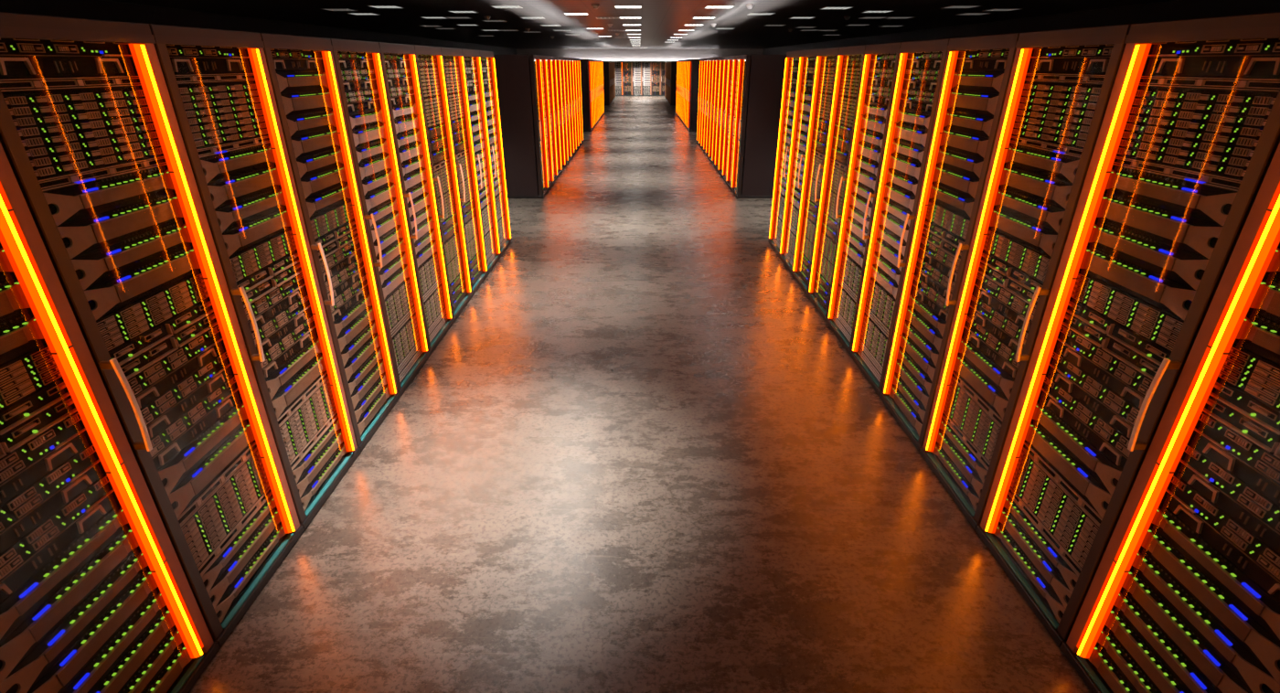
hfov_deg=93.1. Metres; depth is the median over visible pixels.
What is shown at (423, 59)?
shelf
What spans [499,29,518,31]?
recessed light
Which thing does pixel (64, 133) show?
server
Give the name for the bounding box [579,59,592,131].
rack
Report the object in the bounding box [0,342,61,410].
server
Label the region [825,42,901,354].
rack
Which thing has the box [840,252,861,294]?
server
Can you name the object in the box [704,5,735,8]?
recessed light
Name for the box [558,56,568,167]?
rack
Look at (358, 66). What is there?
rack
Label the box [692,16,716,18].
recessed light
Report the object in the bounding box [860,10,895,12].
recessed light
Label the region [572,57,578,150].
rack
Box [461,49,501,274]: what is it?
rack
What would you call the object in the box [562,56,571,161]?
rack
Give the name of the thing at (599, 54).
wall
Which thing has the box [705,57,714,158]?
rack
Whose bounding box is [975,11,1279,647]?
rack
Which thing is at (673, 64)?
rack
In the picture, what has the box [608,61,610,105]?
rack
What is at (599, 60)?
rack
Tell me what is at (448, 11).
recessed light
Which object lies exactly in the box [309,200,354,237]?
server
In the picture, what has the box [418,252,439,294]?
server
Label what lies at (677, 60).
rack
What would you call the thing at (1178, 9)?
wall
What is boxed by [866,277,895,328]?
server
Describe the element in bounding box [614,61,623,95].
rack
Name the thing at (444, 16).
recessed light
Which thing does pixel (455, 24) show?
recessed light
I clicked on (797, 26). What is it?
recessed light
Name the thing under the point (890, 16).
recessed light
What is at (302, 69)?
rack
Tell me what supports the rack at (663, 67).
on the floor
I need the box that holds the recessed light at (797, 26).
[794,26,816,28]
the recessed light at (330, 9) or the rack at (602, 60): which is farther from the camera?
the rack at (602, 60)
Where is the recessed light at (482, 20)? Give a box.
[481,20,506,21]
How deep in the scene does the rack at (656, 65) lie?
51.13 m
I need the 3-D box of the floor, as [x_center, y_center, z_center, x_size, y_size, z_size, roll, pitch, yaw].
[0.000,-9.140,25.752,21.400,0.200,60.800,0,25,0]
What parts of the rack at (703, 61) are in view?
glass door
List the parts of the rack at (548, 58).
corner post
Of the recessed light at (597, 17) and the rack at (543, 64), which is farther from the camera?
the recessed light at (597, 17)
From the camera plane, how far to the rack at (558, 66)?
15.34 m
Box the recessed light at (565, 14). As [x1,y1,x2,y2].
[563,12,589,15]
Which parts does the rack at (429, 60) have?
header rail, corner post, door handle, vent panel, corner post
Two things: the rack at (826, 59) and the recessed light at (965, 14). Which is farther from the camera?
the recessed light at (965, 14)
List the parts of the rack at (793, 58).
blank panel, blank panel, blank panel, corner post, door handle, corner post, header rail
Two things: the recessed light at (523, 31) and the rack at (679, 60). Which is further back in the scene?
the rack at (679, 60)
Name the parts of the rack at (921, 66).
blank panel, blank panel, blank panel, corner post, handle mount, door handle, handle mount, corner post, header rail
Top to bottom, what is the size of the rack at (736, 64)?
2.672 m
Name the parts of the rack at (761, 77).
corner post, corner post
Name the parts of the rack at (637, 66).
corner post, corner post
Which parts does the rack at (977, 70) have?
corner post, handle mount, door handle, handle mount, corner post, header rail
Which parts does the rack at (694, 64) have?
glass door, corner post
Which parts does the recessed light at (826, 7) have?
light panel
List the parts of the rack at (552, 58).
corner post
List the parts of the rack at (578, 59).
glass door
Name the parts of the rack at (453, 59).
header rail, corner post, vent panel, door handle, corner post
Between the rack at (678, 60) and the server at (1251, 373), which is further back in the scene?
the rack at (678, 60)
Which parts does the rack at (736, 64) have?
glass door, corner post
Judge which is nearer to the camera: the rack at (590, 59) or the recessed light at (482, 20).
the recessed light at (482, 20)
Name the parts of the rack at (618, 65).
corner post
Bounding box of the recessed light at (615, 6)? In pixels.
[613,5,641,8]
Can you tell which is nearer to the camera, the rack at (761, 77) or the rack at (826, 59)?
the rack at (826, 59)
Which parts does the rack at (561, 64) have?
glass door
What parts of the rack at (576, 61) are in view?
glass door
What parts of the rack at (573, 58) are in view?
glass door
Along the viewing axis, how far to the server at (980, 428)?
3.74 m
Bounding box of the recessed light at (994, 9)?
[981,8,1022,10]
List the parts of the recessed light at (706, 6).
light panel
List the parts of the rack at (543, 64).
corner post, glass door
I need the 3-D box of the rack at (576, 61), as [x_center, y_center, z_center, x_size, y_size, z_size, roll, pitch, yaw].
[-2.470,-7.824,19.546,1.059,2.672,0.798,0,25,0]
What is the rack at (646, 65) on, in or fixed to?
on the floor
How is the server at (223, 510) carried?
attached to the rack at (91, 141)
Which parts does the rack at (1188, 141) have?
vent panel, release lever, release lever, vent panel, corner post, release lever, handle mount, door handle, release lever, corner post, handle mount, vent panel, header rail, vent panel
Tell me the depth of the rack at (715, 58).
16.79 m
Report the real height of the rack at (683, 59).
2.672 m
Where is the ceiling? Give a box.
[103,0,1176,48]
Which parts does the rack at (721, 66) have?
glass door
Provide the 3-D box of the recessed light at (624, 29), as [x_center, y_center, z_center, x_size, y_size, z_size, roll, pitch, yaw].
[-0.255,-11.701,22.414,0.600,0.012,0.600,0,25,0]
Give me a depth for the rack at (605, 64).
39.44 m
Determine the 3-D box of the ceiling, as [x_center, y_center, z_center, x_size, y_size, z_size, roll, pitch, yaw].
[0.000,-12.619,24.126,21.400,0.200,60.800,0,25,0]
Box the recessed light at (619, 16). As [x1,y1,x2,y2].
[618,16,641,18]
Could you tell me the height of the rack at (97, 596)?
2.672 m
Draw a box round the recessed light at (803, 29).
[800,29,820,31]
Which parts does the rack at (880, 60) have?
blank panel, blank panel, blank panel, corner post, door handle, corner post, header rail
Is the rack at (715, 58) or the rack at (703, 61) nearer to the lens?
the rack at (715, 58)
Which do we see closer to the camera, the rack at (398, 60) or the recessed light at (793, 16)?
the rack at (398, 60)
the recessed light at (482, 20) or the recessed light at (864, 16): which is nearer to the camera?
the recessed light at (864, 16)
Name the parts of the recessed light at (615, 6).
light panel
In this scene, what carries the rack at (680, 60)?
on the floor
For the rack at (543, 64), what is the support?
on the floor
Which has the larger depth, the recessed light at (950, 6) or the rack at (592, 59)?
the rack at (592, 59)
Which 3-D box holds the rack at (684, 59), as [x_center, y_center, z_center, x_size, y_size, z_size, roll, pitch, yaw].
[2.470,-11.818,28.088,1.059,2.672,0.798,0,25,0]
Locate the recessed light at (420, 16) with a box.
[419,16,447,18]
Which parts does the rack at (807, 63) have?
blank panel, blank panel, blank panel, corner post, door handle, corner post, header rail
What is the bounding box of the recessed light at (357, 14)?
[346,12,380,15]
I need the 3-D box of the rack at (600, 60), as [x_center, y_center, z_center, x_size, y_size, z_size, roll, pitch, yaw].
[-2.470,-13.173,30.987,1.059,2.672,0.798,0,25,0]
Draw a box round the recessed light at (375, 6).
[366,5,405,8]
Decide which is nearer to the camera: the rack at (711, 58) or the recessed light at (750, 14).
the recessed light at (750, 14)
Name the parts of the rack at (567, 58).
glass door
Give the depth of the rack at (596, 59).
28.95 m
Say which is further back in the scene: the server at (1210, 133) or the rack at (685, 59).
the rack at (685, 59)
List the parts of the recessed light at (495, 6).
light panel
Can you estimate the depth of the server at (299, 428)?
3.74 m
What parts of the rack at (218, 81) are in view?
header rail, vent panel, corner post, vent panel, handle mount, door handle, handle mount, release lever, vent panel, corner post, release lever, release lever, vent panel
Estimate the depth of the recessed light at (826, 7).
13.37 m
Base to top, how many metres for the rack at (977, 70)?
2.672 m
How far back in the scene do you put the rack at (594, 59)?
27.59 m
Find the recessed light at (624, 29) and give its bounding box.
[624,29,640,31]
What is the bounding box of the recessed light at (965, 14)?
[955,12,991,15]
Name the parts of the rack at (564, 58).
glass door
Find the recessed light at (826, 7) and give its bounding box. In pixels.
[819,6,853,9]
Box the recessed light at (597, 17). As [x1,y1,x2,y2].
[595,16,618,19]
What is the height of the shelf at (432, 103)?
0.266 m
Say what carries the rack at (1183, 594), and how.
on the floor
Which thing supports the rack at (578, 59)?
on the floor
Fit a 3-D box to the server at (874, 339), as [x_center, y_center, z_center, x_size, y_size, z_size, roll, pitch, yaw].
[2.085,-0.053,5.303,0.060,0.254,0.703,0,25,0]
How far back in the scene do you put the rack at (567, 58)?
17.55 m
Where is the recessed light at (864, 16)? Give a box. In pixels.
[860,16,888,18]
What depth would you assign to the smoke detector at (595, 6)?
12.64 m
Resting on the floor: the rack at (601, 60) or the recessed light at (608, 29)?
the rack at (601, 60)
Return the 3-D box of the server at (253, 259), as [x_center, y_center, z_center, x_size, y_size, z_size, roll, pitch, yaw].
[-2.085,-0.509,3.324,0.060,0.127,0.703,0,25,0]
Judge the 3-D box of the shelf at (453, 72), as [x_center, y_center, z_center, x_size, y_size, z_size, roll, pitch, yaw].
[-2.085,-2.913,6.615,0.060,0.266,0.703,0,25,0]
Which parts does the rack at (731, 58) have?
corner post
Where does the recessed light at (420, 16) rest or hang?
in the ceiling
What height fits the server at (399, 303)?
0.254 m
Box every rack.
[0,11,304,647]
[0,141,219,692]
[148,23,361,530]
[260,32,400,451]
[330,38,430,395]
[378,42,454,353]
[414,44,472,320]
[440,47,488,295]
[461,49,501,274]
[479,50,511,255]
[493,54,548,198]
[539,54,553,190]
[544,55,557,183]
[550,55,561,177]
[554,56,565,171]
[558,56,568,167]
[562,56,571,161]
[565,57,574,158]
[569,57,576,154]
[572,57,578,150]
[575,58,581,148]
[576,58,583,145]
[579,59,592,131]
[589,59,594,128]
[591,59,595,127]
[592,59,596,125]
[594,59,597,123]
[595,59,598,122]
[596,59,599,121]
[597,60,600,118]
[598,60,601,117]
[599,60,602,116]
[600,60,603,115]
[601,60,604,114]
[602,60,610,106]
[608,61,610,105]
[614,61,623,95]
[623,61,632,95]
[632,61,642,95]
[642,61,651,95]
[651,61,661,95]
[661,61,665,95]
[669,60,677,106]
[669,61,671,105]
[675,60,678,114]
[676,60,679,115]
[677,60,680,116]
[678,60,681,117]
[679,60,682,118]
[680,59,683,121]
[681,59,684,122]
[682,59,685,123]
[683,59,687,125]
[684,59,688,127]
[685,59,690,128]
[687,59,700,131]
[696,58,703,145]
[698,58,704,148]
[701,57,707,150]
[703,57,710,154]
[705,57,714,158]
[708,56,717,161]
[711,56,721,167]
[714,56,725,171]
[718,55,729,177]
[722,55,735,183]
[726,54,740,190]
[731,54,786,198]
[768,50,800,255]
[778,49,818,274]
[791,47,839,295]
[807,44,865,320]
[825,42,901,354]
[849,38,949,395]
[879,32,1019,451]
[918,23,1131,530]
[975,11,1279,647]
[1060,141,1279,692]
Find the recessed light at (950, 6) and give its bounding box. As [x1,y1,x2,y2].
[940,5,981,8]
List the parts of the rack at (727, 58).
corner post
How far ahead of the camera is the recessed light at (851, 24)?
19.31 m
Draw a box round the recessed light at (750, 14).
[746,12,775,15]
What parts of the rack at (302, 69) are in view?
header rail, corner post, handle mount, door handle, handle mount, corner post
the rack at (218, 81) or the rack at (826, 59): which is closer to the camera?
the rack at (218, 81)
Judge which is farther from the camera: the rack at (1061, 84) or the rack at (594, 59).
the rack at (594, 59)
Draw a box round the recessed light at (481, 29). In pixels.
[480,29,501,31]
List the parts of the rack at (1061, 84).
vent panel, release lever, release lever, vent panel, corner post, release lever, handle mount, door handle, handle mount, vent panel, corner post, vent panel, header rail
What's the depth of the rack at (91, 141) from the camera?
2.53 m
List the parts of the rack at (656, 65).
corner post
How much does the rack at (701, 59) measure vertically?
2.672 m
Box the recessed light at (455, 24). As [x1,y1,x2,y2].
[455,23,479,25]
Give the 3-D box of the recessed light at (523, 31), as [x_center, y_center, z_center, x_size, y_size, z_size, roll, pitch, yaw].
[-4.200,-12.269,23.628,0.600,0.012,0.600,0,25,0]
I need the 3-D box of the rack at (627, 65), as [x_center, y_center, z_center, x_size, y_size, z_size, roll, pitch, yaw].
[-1.000,-22.753,51.479,0.798,2.672,1.059,0,25,0]
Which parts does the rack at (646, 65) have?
corner post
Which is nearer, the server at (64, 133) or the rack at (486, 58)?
the server at (64, 133)
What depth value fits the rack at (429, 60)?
6.29 m
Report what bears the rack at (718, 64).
on the floor
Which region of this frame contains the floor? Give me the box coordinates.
[188,96,1091,692]
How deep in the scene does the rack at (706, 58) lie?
19.02 m
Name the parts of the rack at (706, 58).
glass door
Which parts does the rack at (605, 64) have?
corner post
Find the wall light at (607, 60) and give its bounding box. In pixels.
[607,60,672,61]
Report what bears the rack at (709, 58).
on the floor
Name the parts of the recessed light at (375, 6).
light panel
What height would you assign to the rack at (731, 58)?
2.672 m
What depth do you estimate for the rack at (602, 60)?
32.60 m
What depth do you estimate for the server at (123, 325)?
2.55 m
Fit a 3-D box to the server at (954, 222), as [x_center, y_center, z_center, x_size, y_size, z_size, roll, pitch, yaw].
[2.085,-0.848,4.048,0.060,0.127,0.703,0,25,0]
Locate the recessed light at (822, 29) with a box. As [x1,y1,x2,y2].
[817,29,838,31]
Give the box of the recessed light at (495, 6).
[490,5,522,8]
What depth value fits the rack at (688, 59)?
25.40 m
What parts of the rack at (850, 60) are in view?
corner post, vent panel, door handle, corner post, header rail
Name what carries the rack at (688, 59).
on the floor
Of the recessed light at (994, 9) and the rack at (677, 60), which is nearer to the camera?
the recessed light at (994, 9)
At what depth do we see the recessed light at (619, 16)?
16.08 m
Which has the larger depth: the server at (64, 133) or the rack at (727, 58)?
the rack at (727, 58)
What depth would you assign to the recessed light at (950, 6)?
13.13 m
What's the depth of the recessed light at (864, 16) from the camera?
16.13 m
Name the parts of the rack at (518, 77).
corner post, corner post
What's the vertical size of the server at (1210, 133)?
0.269 m
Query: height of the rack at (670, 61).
2.672 m
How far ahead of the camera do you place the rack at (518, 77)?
11.97 m
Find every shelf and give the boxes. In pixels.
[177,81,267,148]
[417,54,436,65]
[419,66,439,97]
[423,95,443,127]
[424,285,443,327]
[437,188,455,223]
[444,55,458,65]
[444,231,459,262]
[445,65,459,93]
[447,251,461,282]
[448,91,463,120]
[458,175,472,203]
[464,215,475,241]
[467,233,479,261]
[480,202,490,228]
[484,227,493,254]
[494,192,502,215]
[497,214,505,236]
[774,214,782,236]
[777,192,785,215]
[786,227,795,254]
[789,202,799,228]
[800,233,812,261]
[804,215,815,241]
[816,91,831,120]
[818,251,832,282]
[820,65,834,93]
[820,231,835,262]
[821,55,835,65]
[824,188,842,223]
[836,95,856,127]
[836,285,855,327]
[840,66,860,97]
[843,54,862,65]
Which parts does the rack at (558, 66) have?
glass door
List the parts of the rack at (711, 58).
glass door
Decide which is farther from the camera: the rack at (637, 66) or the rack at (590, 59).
the rack at (637, 66)
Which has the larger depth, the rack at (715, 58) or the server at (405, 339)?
the rack at (715, 58)
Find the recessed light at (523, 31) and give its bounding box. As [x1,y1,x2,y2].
[522,31,541,32]
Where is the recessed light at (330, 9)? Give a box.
[320,8,358,10]
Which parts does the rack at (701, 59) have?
glass door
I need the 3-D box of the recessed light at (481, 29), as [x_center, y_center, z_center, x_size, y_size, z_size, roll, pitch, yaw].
[-5.500,-11.676,22.359,0.600,0.012,0.600,0,25,0]
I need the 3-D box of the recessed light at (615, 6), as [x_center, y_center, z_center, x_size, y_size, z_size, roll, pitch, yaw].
[-0.255,-7.356,13.119,0.600,0.012,0.600,0,25,0]
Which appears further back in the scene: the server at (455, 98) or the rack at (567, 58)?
the rack at (567, 58)
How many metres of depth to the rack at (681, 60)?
29.72 m
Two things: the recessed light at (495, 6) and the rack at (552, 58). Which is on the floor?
the rack at (552, 58)
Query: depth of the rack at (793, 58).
8.54 m
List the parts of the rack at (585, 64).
corner post, glass door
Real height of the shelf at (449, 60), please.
0.125 m
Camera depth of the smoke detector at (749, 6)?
12.64 m
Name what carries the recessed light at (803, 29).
in the ceiling
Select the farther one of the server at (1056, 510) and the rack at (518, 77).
the rack at (518, 77)
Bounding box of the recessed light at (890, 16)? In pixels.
[885,16,915,18]
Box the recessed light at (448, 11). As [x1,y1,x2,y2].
[448,10,478,12]
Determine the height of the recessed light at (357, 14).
0.012 m
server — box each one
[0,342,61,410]
[1,85,163,178]
[96,269,207,350]
[181,449,266,566]
[228,227,296,281]
[279,379,334,461]
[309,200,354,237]
[384,277,413,328]
[392,313,417,364]
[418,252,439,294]
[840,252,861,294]
[862,313,887,364]
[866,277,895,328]
[925,200,970,237]
[945,379,1000,461]
[983,227,1051,281]
[1012,81,1102,148]
[1013,449,1098,566]
[1072,269,1183,350]
[1116,85,1278,178]
[1218,342,1279,410]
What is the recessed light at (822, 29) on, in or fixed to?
in the ceiling
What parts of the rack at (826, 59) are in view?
corner post, vent panel, door handle, corner post, header rail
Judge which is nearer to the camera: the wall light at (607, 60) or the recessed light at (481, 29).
the recessed light at (481, 29)
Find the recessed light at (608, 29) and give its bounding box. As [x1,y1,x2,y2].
[608,29,624,31]
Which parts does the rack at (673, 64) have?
corner post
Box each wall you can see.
[0,0,516,54]
[516,48,763,60]
[763,0,1279,54]
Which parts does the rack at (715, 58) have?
glass door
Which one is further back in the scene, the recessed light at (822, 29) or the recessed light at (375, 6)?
the recessed light at (822, 29)
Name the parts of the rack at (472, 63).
header rail, corner post, door handle, corner post, blank panel, blank panel, blank panel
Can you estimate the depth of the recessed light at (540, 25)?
19.45 m
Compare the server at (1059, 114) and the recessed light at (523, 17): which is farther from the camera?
the recessed light at (523, 17)
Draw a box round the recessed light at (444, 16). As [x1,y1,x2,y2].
[444,16,471,18]
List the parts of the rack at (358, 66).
header rail, corner post, handle mount, door handle, handle mount, corner post, blank panel, blank panel, blank panel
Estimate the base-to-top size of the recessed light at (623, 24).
0.012 m
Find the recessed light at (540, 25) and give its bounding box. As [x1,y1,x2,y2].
[540,24,560,26]
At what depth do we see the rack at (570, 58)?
18.26 m
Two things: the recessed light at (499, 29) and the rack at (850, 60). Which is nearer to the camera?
the rack at (850, 60)
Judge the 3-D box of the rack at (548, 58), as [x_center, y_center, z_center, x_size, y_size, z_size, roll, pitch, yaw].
[-2.470,-5.114,13.748,1.059,2.672,0.798,0,25,0]
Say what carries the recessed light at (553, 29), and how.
in the ceiling
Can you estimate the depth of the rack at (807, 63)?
7.80 m
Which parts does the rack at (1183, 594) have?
release lever, release lever, release lever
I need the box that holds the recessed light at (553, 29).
[553,29,570,31]
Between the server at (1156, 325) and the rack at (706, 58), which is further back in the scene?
the rack at (706, 58)
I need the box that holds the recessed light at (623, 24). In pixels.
[622,23,641,25]
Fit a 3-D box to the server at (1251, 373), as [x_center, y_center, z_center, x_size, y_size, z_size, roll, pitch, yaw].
[2.085,0.168,1.874,0.060,0.127,0.703,0,25,0]
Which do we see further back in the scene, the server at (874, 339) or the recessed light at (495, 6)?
the recessed light at (495, 6)
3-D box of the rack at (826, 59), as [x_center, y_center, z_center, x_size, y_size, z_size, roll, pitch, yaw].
[2.470,-1.972,7.029,1.059,2.672,0.798,0,25,0]
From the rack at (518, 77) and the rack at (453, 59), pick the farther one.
the rack at (518, 77)
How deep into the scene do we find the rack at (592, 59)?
26.83 m
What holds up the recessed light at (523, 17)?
in the ceiling
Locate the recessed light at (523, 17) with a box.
[519,16,544,19]
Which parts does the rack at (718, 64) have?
glass door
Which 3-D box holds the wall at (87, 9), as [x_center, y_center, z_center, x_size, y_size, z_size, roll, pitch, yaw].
[-10.600,-10.880,24.939,0.200,3.640,60.800,0,25,0]
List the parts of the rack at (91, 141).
vent panel, header rail, vent panel, handle mount, corner post, release lever, door handle, handle mount, release lever, corner post, vent panel, release lever, release lever, vent panel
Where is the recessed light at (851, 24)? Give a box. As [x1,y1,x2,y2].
[846,23,870,25]
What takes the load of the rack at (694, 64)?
on the floor
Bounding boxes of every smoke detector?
[591,4,599,9]
[746,4,754,9]
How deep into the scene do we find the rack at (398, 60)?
5.55 m
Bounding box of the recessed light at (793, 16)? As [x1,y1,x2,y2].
[789,16,816,18]
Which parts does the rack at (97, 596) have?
release lever, release lever, release lever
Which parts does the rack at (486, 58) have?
header rail, corner post, door handle, corner post, blank panel, blank panel, blank panel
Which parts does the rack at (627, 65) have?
corner post, corner post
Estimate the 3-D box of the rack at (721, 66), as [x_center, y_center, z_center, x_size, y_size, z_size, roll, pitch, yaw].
[2.470,-5.791,15.198,1.059,2.672,0.798,0,25,0]
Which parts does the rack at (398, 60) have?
header rail, corner post, door handle, corner post, blank panel, blank panel, blank panel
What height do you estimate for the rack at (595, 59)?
2.672 m

